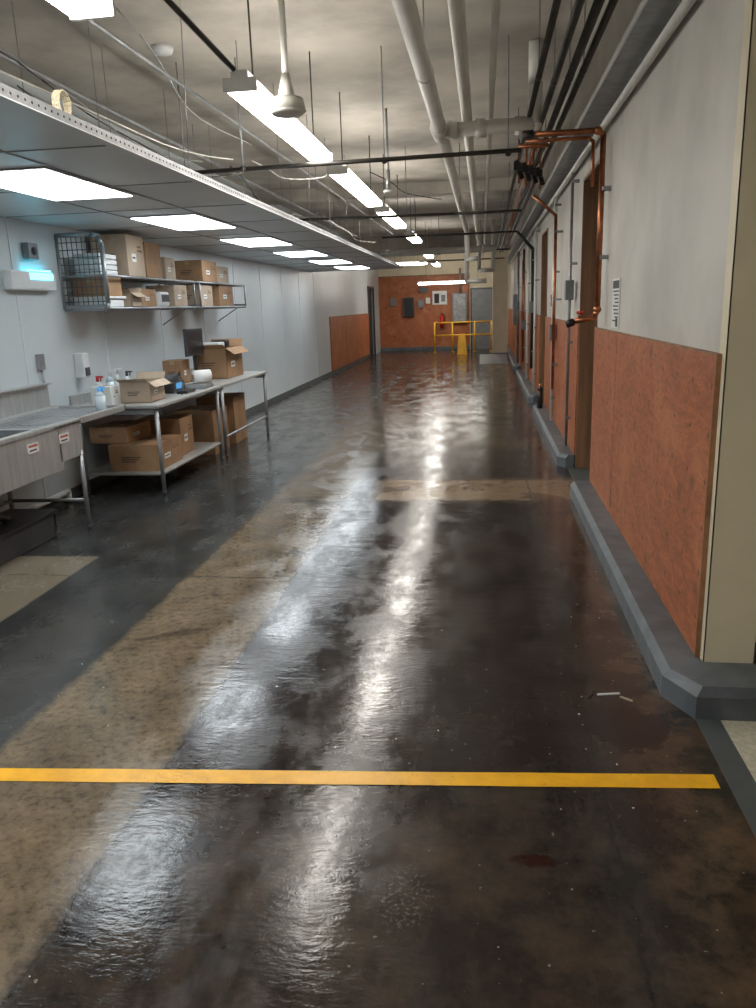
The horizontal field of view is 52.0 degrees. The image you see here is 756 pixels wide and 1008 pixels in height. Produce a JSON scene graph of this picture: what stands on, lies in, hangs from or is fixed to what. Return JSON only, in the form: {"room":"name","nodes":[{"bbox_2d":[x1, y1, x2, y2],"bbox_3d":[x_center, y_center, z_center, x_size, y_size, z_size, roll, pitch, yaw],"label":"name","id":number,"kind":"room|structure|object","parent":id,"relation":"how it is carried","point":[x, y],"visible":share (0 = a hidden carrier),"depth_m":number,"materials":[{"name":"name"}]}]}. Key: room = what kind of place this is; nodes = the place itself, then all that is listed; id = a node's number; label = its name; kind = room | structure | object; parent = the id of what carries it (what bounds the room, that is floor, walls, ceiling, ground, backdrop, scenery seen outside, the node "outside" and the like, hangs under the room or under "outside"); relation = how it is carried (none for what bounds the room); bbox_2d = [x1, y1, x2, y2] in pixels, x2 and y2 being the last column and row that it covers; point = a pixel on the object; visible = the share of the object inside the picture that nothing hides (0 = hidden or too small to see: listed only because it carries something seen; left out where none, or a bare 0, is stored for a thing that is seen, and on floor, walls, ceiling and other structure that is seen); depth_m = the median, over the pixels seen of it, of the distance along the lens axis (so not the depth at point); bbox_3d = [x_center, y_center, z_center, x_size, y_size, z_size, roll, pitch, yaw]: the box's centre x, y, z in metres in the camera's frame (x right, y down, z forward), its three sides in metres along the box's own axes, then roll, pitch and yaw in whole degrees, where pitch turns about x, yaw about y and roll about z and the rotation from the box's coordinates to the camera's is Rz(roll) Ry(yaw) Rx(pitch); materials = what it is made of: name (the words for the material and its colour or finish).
{"room":"industrial service corridor","nodes":[
{"label":"industrial service corridor","id":0,"kind":"room"},
{"bbox_2d":[0,72,380,512],"bbox_3d":[-2.198,-3.628,13.944,0.200,3.700,33.000,0,14,8],"label":"wall","id":1,"kind":"structure","parent":0,"point":[134,337],"depth_m":9.02,"materials":[{"name":"paint"}]},
{"bbox_2d":[2,269,56,290],"bbox_3d":[-3.024,-1.951,6.749,0.094,0.175,0.700,0,14,8],"label":"trap","id":2,"kind":"object","parent":1,"relation":"attached to","point":[24,279],"visible":1,"depth_m":6.66,"materials":[{"name":"white plastic"}]},
{"bbox_2d":[21,242,38,259],"bbox_3d":[-3.030,-2.205,6.762,0.080,0.140,0.150,0,14,8],"label":"sensor box","id":3,"kind":"object","parent":1,"relation":"attached to","point":[29,250],"visible":1,"depth_m":6.71,"materials":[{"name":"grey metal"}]},
{"bbox_2d":[73,353,90,377],"bbox_3d":[-2.900,-1.360,7.605,0.110,0.240,0.120,0,14,8],"label":"soap dispenser","id":4,"kind":"object","parent":1,"relation":"attached to","point":[81,361],"visible":1,"depth_m":7.56,"materials":[{"name":"white plastic"}]},
{"bbox_2d":[54,232,196,324],"bbox_3d":[-2.615,-2.367,8.385,0.475,0.899,2.337,0,14,8],"label":"wire rack","id":5,"kind":"object","parent":1,"relation":"attached to","point":[106,307],"visible":0.95,"depth_m":7.29,"materials":[{"name":"grey metal"}]},
{"bbox_2d":[73,253,117,274],"bbox_3d":[-2.728,-2.312,7.501,0.260,0.195,0.360,0,14,8],"label":"towel stack","id":6,"kind":"object","parent":5,"relation":"on","point":[110,259],"visible":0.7,"depth_m":7.34,"materials":[{"name":"white fabric"}]},
{"bbox_2d":[71,296,125,306],"bbox_3d":[-2.726,-1.975,7.588,0.360,0.100,0.440,0,14,8],"label":"tote","id":7,"kind":"object","parent":5,"relation":"on","point":[116,301],"visible":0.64,"depth_m":7.41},
{"bbox_2d":[72,277,121,296],"bbox_3d":[-2.731,-2.113,7.553,0.320,0.182,0.362,0,14,8],"label":"cardboard box","id":8,"kind":"object","parent":7,"relation":"on","point":[114,283],"visible":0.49,"depth_m":7.40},
{"bbox_2d":[89,234,145,276],"bbox_3d":[-2.658,-2.531,7.934,0.382,0.402,0.402,0,14,8],"label":"cardboard box","id":9,"kind":"object","parent":5,"relation":"on","point":[128,249],"visible":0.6,"depth_m":7.75,"materials":[{"name":"cardboard"}]},
{"bbox_2d":[122,287,145,306],"bbox_3d":[-2.582,-2.126,7.968,0.324,0.195,0.331,0,14,8],"label":"cardboard box","id":10,"kind":"object","parent":5,"relation":"on","point":[133,296],"visible":0.49,"depth_m":7.92,"materials":[{"name":"cardboard"}]},
{"bbox_2d":[141,289,156,306],"bbox_3d":[-2.585,-2.209,8.321,0.282,0.182,0.342,1,15,11],"label":"cardboard box","id":11,"kind":"object","parent":5,"relation":"on","point":[150,300],"visible":0.49,"depth_m":8.30,"materials":[{"name":"cardboard"}]},
{"bbox_2d":[142,242,161,277],"bbox_3d":[-2.599,-2.627,8.381,0.360,0.362,0.402,0,14,8],"label":"cardboard box","id":12,"kind":"object","parent":5,"relation":"on","point":[151,251],"visible":0.44,"depth_m":8.33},
{"bbox_2d":[146,285,187,305],"bbox_3d":[-2.491,-2.457,9.161,0.342,0.242,0.402,0,14,8],"label":"cardboard box","id":13,"kind":"object","parent":5,"relation":"on","point":[177,293],"visible":0.7,"depth_m":8.98,"materials":[{"name":"cardboard"}]},
{"bbox_2d":[160,257,175,278],"bbox_3d":[-2.545,-2.703,8.917,0.322,0.242,0.362,-1,14,4],"label":"cardboard box","id":14,"kind":"object","parent":5,"relation":"on","point":[167,264],"visible":0.41,"depth_m":8.84,"materials":[{"name":"cardboard"}]},
{"bbox_2d":[5,217,317,497],"bbox_3d":[-2.769,-1.786,8.956,0.006,2.430,19.784,0,14,8],"label":"trim","id":15,"kind":"structure","parent":1,"relation":"attached to","point":[6,221],"depth_m":8.26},
{"bbox_2d":[38,354,369,508],"bbox_3d":[-2.230,-1.499,12.885,0.020,0.100,29.900,0,14,8],"label":"baseboard","id":16,"kind":"structure","parent":1,"relation":"attached to","point":[76,491],"depth_m":13.63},
{"bbox_2d":[164,281,246,320],"bbox_3d":[-2.316,-2.813,10.629,0.466,0.637,1.930,0,14,8],"label":"wire rack","id":17,"kind":"object","parent":1,"relation":"attached to","point":[199,306],"visible":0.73,"depth_m":10.41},
{"bbox_2d":[174,260,216,282],"bbox_3d":[-2.369,-3.011,10.063,0.382,0.262,0.662,-1,14,5],"label":"cardboard box","id":18,"kind":"object","parent":17,"relation":"on","point":[192,270],"visible":0.83,"depth_m":9.76,"materials":[{"name":"cardboard"}]},
{"bbox_2d":[186,285,212,305],"bbox_3d":[-2.375,-2.691,10.022,0.342,0.262,0.442,0,14,8],"label":"cardboard box","id":19,"kind":"object","parent":17,"relation":"on","point":[206,290],"visible":0.58,"depth_m":9.84,"materials":[{"name":"cardboard"}]},
{"bbox_2d":[211,285,233,305],"bbox_3d":[-2.275,-2.887,10.760,0.362,0.272,0.602,0,14,8],"label":"cardboard box","id":20,"kind":"object","parent":17,"relation":"on","point":[222,295],"visible":0.59,"depth_m":10.57,"materials":[{"name":"cardboard"}]},
{"bbox_2d":[329,313,369,370],"bbox_3d":[-0.771,-5.046,23.594,0.034,1.390,7.000,0,14,8],"label":"wainscot","id":21,"kind":"structure","parent":1,"relation":"attached to","point":[349,334],"depth_m":22.79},
{"bbox_2d":[367,286,375,356],"bbox_3d":[-0.282,-6.521,27.677,0.150,2.400,1.500,0,14,8],"label":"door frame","id":22,"kind":"structure","parent":1,"relation":"in","point":[369,287],"depth_m":28.07,"materials":[{"name":"paint"}]},
{"bbox_2d":[0,82,401,271],"bbox_3d":[-1.855,-2.789,7.766,2.140,0.053,20.812,0,14,8],"label":"ceiling","id":23,"kind":"structure","parent":0,"point":[34,133],"depth_m":5.83,"materials":[{"name":"tile"}]},
{"bbox_2d":[0,167,135,200],"bbox_3d":[-2.101,-2.039,4.976,0.620,0.010,1.180,0,14,8],"label":"ceiling light panel","id":24,"kind":"object","parent":23,"relation":"attached to","point":[44,182],"visible":1,"depth_m":4.93,"materials":[{"name":"white plastic"}]},
{"bbox_2d":[128,214,236,230],"bbox_3d":[-1.792,-2.632,7.260,0.620,0.010,1.180,0,14,8],"label":"ceiling light panel","id":25,"kind":"object","parent":23,"relation":"attached to","point":[186,221],"visible":1,"depth_m":7.14,"materials":[{"name":"white plastic"}]},
{"bbox_2d":[218,237,293,246],"bbox_3d":[-1.480,-3.229,9.563,0.620,0.010,1.180,0,14,8],"label":"ceiling light panel","id":26,"kind":"object","parent":23,"relation":"attached to","point":[257,241],"visible":1,"depth_m":9.44,"materials":[{"name":"white plastic"}]},
{"bbox_2d":[272,250,328,256],"bbox_3d":[-1.168,-3.826,11.867,0.620,0.010,1.180,0,14,8],"label":"ceiling light panel","id":27,"kind":"object","parent":23,"relation":"attached to","point":[310,253],"visible":1,"depth_m":11.75,"materials":[{"name":"white plastic"}]},
{"bbox_2d":[0,0,593,237],"bbox_3d":[1.280,-5.494,12.989,7.350,0.150,33.400,0,14,8],"label":"ceiling","id":28,"kind":"structure","parent":0,"point":[343,39],"depth_m":6.82,"materials":[{"name":"concrete"}]},
{"bbox_2d":[47,0,115,21],"bbox_3d":[-1.373,-2.148,2.088,0.200,0.777,2.330,0,14,8],"label":"strip light","id":29,"kind":"object","parent":28,"relation":"hanging from","point":[77,10],"visible":1,"depth_m":3.20,"materials":[{"name":"white plastic"}]},
{"bbox_2d":[150,43,173,56],"bbox_3d":[-1.662,-3.505,5.985,0.180,0.050,0.180,0,14,8],"label":"smoke detector","id":30,"kind":"object","parent":28,"relation":"attached to","point":[160,49],"visible":0.92,"depth_m":5.94,"materials":[{"name":"white plastic"}]},
{"bbox_2d":[0,53,356,236],"bbox_3d":[-2.026,-3.995,8.511,0.043,0.322,22.200,0,14,8],"label":"conduit","id":31,"kind":"object","parent":28,"relation":"hanging from","point":[66,88],"visible":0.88,"depth_m":7.12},
{"bbox_2d":[164,0,235,71],"bbox_3d":[-1.367,-2.434,3.072,0.168,0.661,2.794,3,15,20],"label":"conduit","id":32,"kind":"object","parent":28,"relation":"hanging from","point":[170,3],"visible":1,"depth_m":4.12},
{"bbox_2d":[11,0,400,262],"bbox_3d":[-1.170,-3.711,8.938,1.088,1.140,18.106,0,14,8],"label":"wires","id":33,"kind":"object","parent":28,"relation":"hanging from","point":[11,0],"visible":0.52,"depth_m":6.02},
{"bbox_2d":[0,6,441,252],"bbox_3d":[-0.481,-3.740,8.968,1.666,1.054,16.984,1,15,11],"label":"cable bundle","id":34,"kind":"object","parent":33,"relation":"hanging from","point":[56,95],"visible":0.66,"depth_m":4.63,"materials":[{"name":"beige paint"}]},
{"bbox_2d":[222,0,332,161],"bbox_3d":[-0.652,-3.035,5.475,0.200,0.777,2.360,0,14,8],"label":"strip light","id":35,"kind":"object","parent":28,"relation":"hanging from","point":[243,86],"visible":0.91,"depth_m":5.03,"materials":[{"name":"white plastic"}]},
{"bbox_2d":[269,0,305,118],"bbox_3d":[-0.570,-2.799,4.665,0.230,0.840,0.230,0,14,8],"label":"pendant light","id":36,"kind":"object","parent":28,"relation":"hanging from","point":[286,105],"depth_m":4.68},
{"bbox_2d":[175,35,510,171],"bbox_3d":[-0.307,-3.211,6.304,2.754,0.868,0.055,0,14,8],"label":"hanger","id":37,"kind":"object","parent":28,"relation":"hanging from","point":[507,154],"visible":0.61,"depth_m":6.31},
{"bbox_2d":[193,148,520,173],"bbox_3d":[-0.272,-2.812,6.377,2.853,0.036,0.036,1,15,10],"label":"pipe","id":38,"kind":"object","parent":37,"relation":"attached to","point":[509,150],"visible":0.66,"depth_m":6.33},
{"bbox_2d":[327,163,381,206],"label":"strip light","id":39,"kind":"object","parent":28,"relation":"hanging from","point":[347,178],"depth_m":8.09,"materials":[{"name":"white plastic"}]},
{"bbox_2d":[375,164,405,228],"bbox_3d":[0.198,-4.585,11.444,0.200,0.777,2.410,0,14,8],"label":"strip light","id":40,"kind":"object","parent":28,"relation":"hanging from","point":[396,222],"visible":0.91,"depth_m":11.16,"materials":[{"name":"white plastic"}]},
{"bbox_2d":[252,176,530,204],"bbox_3d":[0.192,-5.337,13.229,4.730,0.200,0.300,0,14,8],"label":"ceiling beam","id":41,"kind":"structure","parent":28,"relation":"attached to","point":[502,184],"depth_m":13.10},
{"bbox_2d":[298,143,520,220],"bbox_3d":[0.369,-4.227,10.182,3.009,0.858,0.127,-1,14,5],"label":"pipe","id":42,"kind":"object","parent":28,"relation":"hanging from","point":[512,210],"visible":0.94,"depth_m":10.28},
{"bbox_2d":[391,0,445,133],"bbox_3d":[-0.145,-2.178,1.799,0.119,0.659,9.300,0,14,8],"label":"ceiling pipe","id":43,"kind":"object","parent":28,"relation":"attached to","point":[407,13],"visible":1,"depth_m":4.40,"materials":[{"name":"metal"}]},
{"bbox_2d":[349,233,509,250],"bbox_3d":[1.514,-7.702,22.986,4.730,0.520,0.350,0,14,8],"label":"ceiling beam","id":44,"kind":"structure","parent":28,"relation":"attached to","point":[454,240],"depth_m":22.83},
{"bbox_2d":[370,216,495,256],"bbox_3d":[1.240,-6.155,17.720,2.901,0.900,0.177,0,14,8],"label":"pipe","id":45,"kind":"object","parent":28,"relation":"attached to","point":[480,248],"visible":0.83,"depth_m":17.74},
{"bbox_2d":[88,20,392,234],"bbox_3d":[-1.180,-3.880,8.427,0.030,0.030,22.201,0,14,8],"label":"conduit","id":46,"kind":"object","parent":45,"relation":"attached to","point":[95,24],"visible":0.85,"depth_m":6.30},
{"bbox_2d":[382,197,516,238],"bbox_3d":[1.250,-5.174,13.701,2.400,0.819,0.036,0,14,8],"label":"pipe","id":47,"kind":"object","parent":28,"relation":"hanging from","point":[513,231],"visible":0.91,"depth_m":13.78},
{"bbox_2d":[447,0,479,239],"bbox_3d":[0.951,-3.881,8.034,0.101,0.509,22.400,0,14,8],"label":"ceiling pipe","id":48,"kind":"object","parent":28,"relation":"attached to","point":[456,8],"visible":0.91,"depth_m":5.29,"materials":[{"name":"metal"}]},
{"bbox_2d":[477,219,494,271],"bbox_3d":[2.706,-6.459,19.422,0.450,1.251,0.100,0,14,8],"label":"pipe","id":49,"kind":"object","parent":28,"relation":"hanging from","point":[479,269],"visible":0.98,"depth_m":19.43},
{"bbox_2d":[430,39,543,143],"bbox_3d":[0.882,-3.366,6.343,0.909,0.676,0.324,0,14,8],"label":"ceiling pipe","id":50,"kind":"object","parent":28,"relation":"attached to","point":[479,128],"visible":0.84,"depth_m":6.31,"materials":[{"name":"metal"}]},
{"bbox_2d":[439,140,477,260],"bbox_3d":[1.292,-4.126,11.362,0.290,0.602,9.900,0,14,8],"label":"ceiling pipe","id":51,"kind":"object","parent":50,"relation":"attached to","point":[449,162],"visible":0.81,"depth_m":9.60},
{"bbox_2d":[484,0,499,243],"bbox_3d":[1.274,-4.142,8.964,0.048,0.484,24.400,0,14,8],"label":"ceiling pipe","id":52,"kind":"object","parent":28,"relation":"attached to","point":[495,10],"visible":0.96,"depth_m":5.39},
{"bbox_2d":[505,137,548,243],"bbox_3d":[2.003,-4.262,11.700,0.310,0.350,10.900,0,14,8],"label":"cluster","id":53,"kind":"object","parent":28,"relation":"attached to","point":[524,171],"visible":0.94,"depth_m":6.90,"materials":[{"name":"black metal"}]},
{"bbox_2d":[496,0,560,251],"bbox_3d":[1.723,-4.354,9.890,0.043,0.562,26.400,0,14,8],"label":"conduit","id":54,"kind":"object","parent":28,"relation":"attached to","point":[556,3],"visible":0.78,"depth_m":5.11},
{"bbox_2d":[499,0,584,252],"bbox_3d":[1.818,-4.333,9.883,0.056,0.604,26.400,0,14,8],"label":"conduit","id":55,"kind":"object","parent":28,"relation":"attached to","point":[578,5],"visible":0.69,"depth_m":4.93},
{"bbox_2d":[501,0,604,251],"bbox_3d":[1.911,-4.341,9.868,0.074,0.588,26.400,0,14,8],"label":"conduit","id":56,"kind":"object","parent":28,"relation":"attached to","point":[597,5],"visible":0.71,"depth_m":5.08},
{"bbox_2d":[505,0,617,250],"bbox_3d":[2.000,-4.362,9.851,0.065,0.544,26.400,0,14,8],"label":"conduit","id":57,"kind":"object","parent":28,"relation":"attached to","point":[611,5],"visible":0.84,"depth_m":5.17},
{"bbox_2d":[508,0,681,263],"bbox_3d":[2.626,-5.112,12.905,0.190,0.640,33.000,0,14,8],"label":"ceiling beam","id":58,"kind":"structure","parent":28,"relation":"attached to","point":[633,27],"depth_m":5.32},
{"bbox_2d":[0,349,755,1007],"bbox_3d":[1.410,-1.766,13.938,7.350,0.150,33.400,0,14,8],"label":"floor","id":59,"kind":"structure","parent":0,"point":[402,528],"depth_m":3.14,"materials":[{"name":"concrete"}]},
{"bbox_2d":[0,509,56,565],"bbox_3d":[-2.862,0.241,5.608,0.420,0.360,1.340,0,14,8],"label":"storage bin","id":60,"kind":"object","parent":59,"relation":"on","point":[21,530],"visible":1,"depth_m":5.88,"materials":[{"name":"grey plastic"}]},
{"bbox_2d":[0,383,125,528],"bbox_3d":[-2.900,-0.194,5.146,0.750,1.434,4.020,0,14,8],"label":"sink","id":61,"kind":"object","parent":59,"relation":"on","point":[36,436],"visible":0.97,"depth_m":6.07,"materials":[{"name":"silver metal"}]},
{"bbox_2d":[22,489,71,508],"bbox_3d":[-3.177,0.355,5.591,0.057,0.130,3.730,0,14,8],"label":"drain pipe","id":62,"kind":"object","parent":61,"relation":"attached to","point":[66,493],"visible":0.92,"depth_m":7.05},
{"bbox_2d":[69,385,223,495],"bbox_3d":[-2.352,-0.771,8.256,0.880,0.980,1.820,0,14,8],"label":"work table","id":63,"kind":"object","parent":59,"relation":"on","point":[85,398],"visible":0.52,"depth_m":7.54,"materials":[{"name":"silver metal"}]},
{"bbox_2d":[90,385,119,404],"bbox_3d":[-2.593,-1.032,7.366,0.202,0.182,0.162,0,14,8],"label":"cardboard box","id":64,"kind":"object","parent":63,"relation":"on","point":[111,393],"visible":0.66,"depth_m":7.30,"materials":[{"name":"paper"}]},
{"bbox_2d":[115,371,170,402],"bbox_3d":[-2.289,-1.146,7.608,0.387,0.263,0.505,0,14,8],"label":"cardboard box","id":65,"kind":"object","parent":63,"relation":"on","point":[148,389],"visible":1,"depth_m":7.45,"materials":[{"name":"cardboard"}]},
{"bbox_2d":[108,434,182,470],"bbox_3d":[-2.330,-0.521,7.817,0.502,0.262,0.622,0,14,8],"label":"cardboard box","id":66,"kind":"object","parent":63,"relation":"on","point":[141,454],"visible":0.9,"depth_m":7.54,"materials":[{"name":"cardboard"}]},
{"bbox_2d":[89,420,150,443],"bbox_3d":[-2.592,-0.732,7.819,0.402,0.162,0.502,1,15,11],"label":"cardboard box","id":67,"kind":"object","parent":66,"relation":"on","point":[116,431],"visible":1,"depth_m":7.61,"materials":[{"name":"cardboard"}]},
{"bbox_2d":[137,414,194,455],"bbox_3d":[-2.307,-0.751,8.432,0.482,0.402,0.422,-1,14,5],"label":"cardboard box","id":68,"kind":"object","parent":63,"relation":"on","point":[170,424],"visible":0.55,"depth_m":8.28,"materials":[{"name":"cardboard"}]},
{"bbox_2d":[164,371,195,394],"bbox_3d":[-2.255,-1.299,8.275,0.548,0.228,0.556,0,14,8],"label":"printer","id":69,"kind":"object","parent":63,"relation":"on","point":[177,385],"visible":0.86,"depth_m":8.24,"materials":[{"name":"black plastic"}]},
{"bbox_2d":[185,382,213,388],"bbox_3d":[-2.043,-1.338,8.750,0.300,0.055,0.270,0,14,8],"label":"digital scale","id":70,"kind":"object","parent":63,"relation":"on","point":[190,385],"visible":0.74,"depth_m":8.63,"materials":[{"name":"silver metal"}]},
{"bbox_2d":[191,369,211,382],"bbox_3d":[-1.976,-1.433,8.690,0.218,0.140,0.140,-10,16,-30],"label":"paper roll","id":71,"kind":"object","parent":70,"relation":"on","point":[198,376],"visible":1,"depth_m":8.64,"materials":[{"name":"paper"}]},
{"bbox_2d":[173,405,229,454],"bbox_3d":[-2.211,-0.934,9.747,0.500,0.552,0.552,0,14,8],"label":"cardboard box","id":72,"kind":"object","parent":59,"relation":"on","point":[204,417],"visible":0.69,"depth_m":9.47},
{"bbox_2d":[158,368,269,457],"bbox_3d":[-2.097,-1.260,10.142,0.880,0.980,1.950,0,14,8],"label":"work table","id":73,"kind":"object","parent":59,"relation":"on","point":[246,375],"visible":0.38,"depth_m":9.75,"materials":[{"name":"silver metal"}]},
{"bbox_2d":[162,359,190,382],"bbox_3d":[-2.439,-1.606,9.395,0.242,0.282,0.262,0,14,8],"label":"cardboard box","id":74,"kind":"object","parent":73,"relation":"on","point":[172,366],"visible":0.74,"depth_m":9.27,"materials":[{"name":"cardboard"}]},
{"bbox_2d":[183,328,203,381],"bbox_3d":[-2.252,-1.811,9.447,0.160,0.640,0.550,0,14,8],"label":"computer monitor","id":75,"kind":"object","parent":73,"relation":"on","point":[193,339],"visible":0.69,"depth_m":9.38,"materials":[{"name":"grey plastic"}]},
{"bbox_2d":[193,338,248,378],"bbox_3d":[-2.031,-1.894,10.083,0.548,0.472,0.814,0,14,8],"label":"cardboard box","id":76,"kind":"object","parent":73,"relation":"on","point":[223,362],"visible":0.89,"depth_m":9.81,"materials":[{"name":"cardboard"}]},
{"bbox_2d":[196,392,246,443],"bbox_3d":[-2.108,-1.167,10.506,0.500,0.622,0.602,-1,14,5],"label":"cardboard box","id":77,"kind":"object","parent":59,"relation":"on","point":[234,401],"visible":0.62,"depth_m":10.27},
{"bbox_2d":[0,768,719,787],"bbox_3d":[-0.844,1.033,2.944,4.135,0.001,0.349,0,14,8],"label":"floor marking line","id":78,"kind":"object","parent":59,"relation":"on","point":[6,774],"depth_m":2.89,"materials":[{"name":"paint"}]},
{"bbox_2d":[433,320,491,352],"bbox_3d":[3.172,-6.248,28.807,2.190,1.080,1.370,0,14,8],"label":"guard railing","id":79,"kind":"object","parent":59,"relation":"on","point":[474,322],"visible":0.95,"depth_m":28.17,"materials":[{"name":"metal"}]},
{"bbox_2d":[479,354,508,364],"bbox_3d":[3.431,-4.306,23.008,0.820,0.160,2.000,0,14,8],"label":"plate","id":80,"kind":"object","parent":59,"relation":"on","point":[484,358],"visible":1,"depth_m":22.94,"materials":[{"name":"grey metal"}]},
{"bbox_2d":[492,250,507,353],"bbox_3d":[3.850,-6.530,24.510,0.490,3.700,0.540,0,14,8],"label":"structural column","id":81,"kind":"structure","parent":59,"relation":"on","point":[500,275],"depth_m":24.33,"materials":[{"name":"beige paint"}]},
{"bbox_2d":[378,252,508,348],"bbox_3d":[3.503,-7.762,29.395,7.350,3.700,0.200,0,14,8],"label":"wall","id":82,"kind":"structure","parent":0,"point":[447,267],"depth_m":29.14,"materials":[{"name":"beige paint"}]},
{"bbox_2d":[378,273,469,347],"bbox_3d":[1.766,-7.362,29.604,3.450,2.660,0.049,0,14,8],"label":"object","id":83,"kind":"structure","parent":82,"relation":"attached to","point":[397,330],"depth_m":29.63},
{"bbox_2d":[452,268,466,321],"bbox_3d":[3.072,-7.851,29.194,0.550,2.000,0.165,0,14,8],"label":"electrical panel","id":84,"kind":"object","parent":83,"relation":"attached to","point":[459,300],"visible":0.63,"depth_m":29.21,"materials":[{"name":"grey metal"}]},
{"bbox_2d":[380,346,469,351],"bbox_3d":[1.811,-6.003,29.935,3.450,0.140,0.080,0,14,8],"label":"baseboard","id":85,"kind":"structure","parent":82,"relation":"attached to","point":[437,347],"depth_m":29.93,"materials":[{"name":"grey paint"}]},
{"bbox_2d":[470,287,491,348],"bbox_3d":[4.040,-7.022,29.337,1.070,2.260,0.140,0,14,8],"label":"door","id":86,"kind":"structure","parent":82,"relation":"in","point":[480,298],"depth_m":29.30,"materials":[{"name":"grey metal"}]},
{"bbox_2d":[509,0,744,660],"bbox_3d":[3.248,-4.352,16.040,0.200,3.700,27.200,0,14,8],"label":"wall","id":87,"kind":"structure","parent":0,"point":[670,145],"depth_m":4.05,"materials":[{"name":"paint"}]},
{"bbox_2d":[508,308,521,365],"bbox_3d":[4.270,-5.438,24.424,0.025,1.338,10.282,0,14,8],"label":"wainscot","id":88,"kind":"structure","parent":87,"relation":"attached to","point":[512,329],"depth_m":24.14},
{"bbox_2d":[516,251,520,362],"bbox_3d":[3.635,-5.073,20.073,0.114,2.800,0.140,0,14,8],"label":"pipe","id":89,"kind":"object","parent":87,"relation":"attached to","point":[518,252],"visible":0.99,"depth_m":19.99,"materials":[{"name":"grey metal"}]},
{"bbox_2d":[521,249,526,361],"bbox_3d":[3.207,-4.334,16.988,0.134,2.400,0.140,0,14,8],"label":"pipe","id":90,"kind":"object","parent":87,"relation":"attached to","point":[523,322],"visible":0.94,"depth_m":17.00,"materials":[{"name":"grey metal"}]},
{"bbox_2d":[516,369,536,402],"bbox_3d":[3.025,-2.477,15.931,0.166,0.135,5.400,0,14,8],"label":"baseboard","id":91,"kind":"structure","parent":87,"relation":"attached to","point":[531,396],"depth_m":14.88,"materials":[{"name":"grey paint"}]},
{"bbox_2d":[516,231,537,368],"bbox_3d":[2.675,-3.669,14.002,0.386,2.420,0.140,0,14,8],"label":"pipe","id":92,"kind":"object","parent":87,"relation":"attached to","point":[531,303],"visible":0.77,"depth_m":13.94,"materials":[{"name":"grey metal"}]},
{"bbox_2d":[525,237,531,378],"bbox_3d":[3.060,-3.953,15.752,0.092,2.800,0.080,0,14,8],"label":"pipe","id":93,"kind":"object","parent":87,"relation":"attached to","point":[528,238],"visible":0.89,"depth_m":15.73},
{"bbox_2d":[523,312,539,391],"bbox_3d":[3.093,-3.185,15.738,0.025,1.338,5.382,0,14,8],"label":"wainscot","id":94,"kind":"structure","parent":87,"relation":"attached to","point":[537,366],"depth_m":13.76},
{"bbox_2d":[532,226,539,390],"bbox_3d":[2.764,-3.380,13.544,0.088,2.800,0.080,0,14,8],"label":"pipe","id":95,"kind":"object","parent":87,"relation":"attached to","point":[536,227],"visible":1,"depth_m":13.50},
{"bbox_2d":[532,194,562,388],"bbox_3d":[2.092,-2.619,9.665,0.377,2.365,0.080,0,14,8],"label":"pipe","id":96,"kind":"object","parent":87,"relation":"attached to","point":[534,196],"visible":1,"depth_m":9.61,"materials":[{"name":"orange metal"}]},
{"bbox_2d":[533,404,573,467],"bbox_3d":[2.241,-0.977,10.149,0.166,0.135,4.250,0,14,8],"label":"baseboard","id":97,"kind":"structure","parent":87,"relation":"attached to","point":[563,456],"depth_m":9.14,"materials":[{"name":"grey paint"}]},
{"bbox_2d":[549,197,560,421],"bbox_3d":[2.269,-2.459,9.995,0.114,2.800,0.140,0,14,8],"label":"pipe","id":98,"kind":"object","parent":87,"relation":"attached to","point":[556,204],"visible":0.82,"depth_m":10.00,"materials":[{"name":"grey metal"}]},
{"bbox_2d":[521,159,599,467],"bbox_3d":[2.834,-3.099,12.957,0.232,2.820,13.250,0,14,8],"label":"door frame","id":99,"kind":"structure","parent":87,"relation":"attached to","point":[590,194],"depth_m":7.79,"materials":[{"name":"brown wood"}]},
{"bbox_2d":[544,316,578,454],"bbox_3d":[2.309,-1.685,9.956,0.025,1.338,4.232,0,14,8],"label":"wainscot","id":100,"kind":"structure","parent":87,"relation":"attached to","point":[559,391],"depth_m":9.26,"materials":[{"name":"wood"}]},
{"bbox_2d":[522,126,610,327],"bbox_3d":[1.460,-2.136,6.070,0.665,1.482,0.154,0,14,8],"label":"pipe","id":101,"kind":"object","parent":87,"relation":"attached to","point":[528,135],"visible":1,"depth_m":5.95,"materials":[{"name":"orange metal"}]},
{"bbox_2d":[564,173,579,445],"bbox_3d":[2.022,-1.991,8.170,0.114,2.790,0.140,0,14,8],"label":"pipe","id":102,"kind":"object","parent":87,"relation":"attached to","point":[568,284],"visible":1,"depth_m":8.06,"materials":[{"name":"grey metal"}]},
{"bbox_2d":[509,0,695,263],"bbox_3d":[2.528,-4.426,11.846,0.052,0.052,30.400,0,14,8],"label":"conduit","id":103,"kind":"object","parent":87,"relation":"attached to","point":[685,6],"visible":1,"depth_m":4.65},
{"bbox_2d":[611,278,620,328],"bbox_3d":[1.732,-1.462,5.648,0.007,0.350,0.300,0,14,8],"label":"notice","id":104,"kind":"object","parent":87,"relation":"attached to","point":[616,282],"visible":1,"depth_m":5.61,"materials":[{"name":"paper"}]},
{"bbox_2d":[589,327,722,657],"bbox_3d":[1.642,-0.408,5.030,0.025,1.338,3.597,0,14,8],"label":"wainscot","id":105,"kind":"structure","parent":87,"relation":"attached to","point":[655,403],"depth_m":4.12,"materials":[{"name":"wood"}]},
{"bbox_2d":[570,480,755,720],"bbox_3d":[1.669,0.341,5.051,0.400,0.135,3.900,0,14,8],"label":"curb","id":106,"kind":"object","parent":87,"relation":"attached to","point":[702,690],"depth_m":3.64,"materials":[{"name":"grey paint"}]},
{"bbox_2d":[700,0,755,662],"bbox_3d":[1.482,-1.040,3.010,0.208,3.570,0.098,0,14,8],"label":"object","id":107,"kind":"structure","parent":87,"relation":"attached to","point":[729,611],"depth_m":3.15,"materials":[{"name":"beige paint"}]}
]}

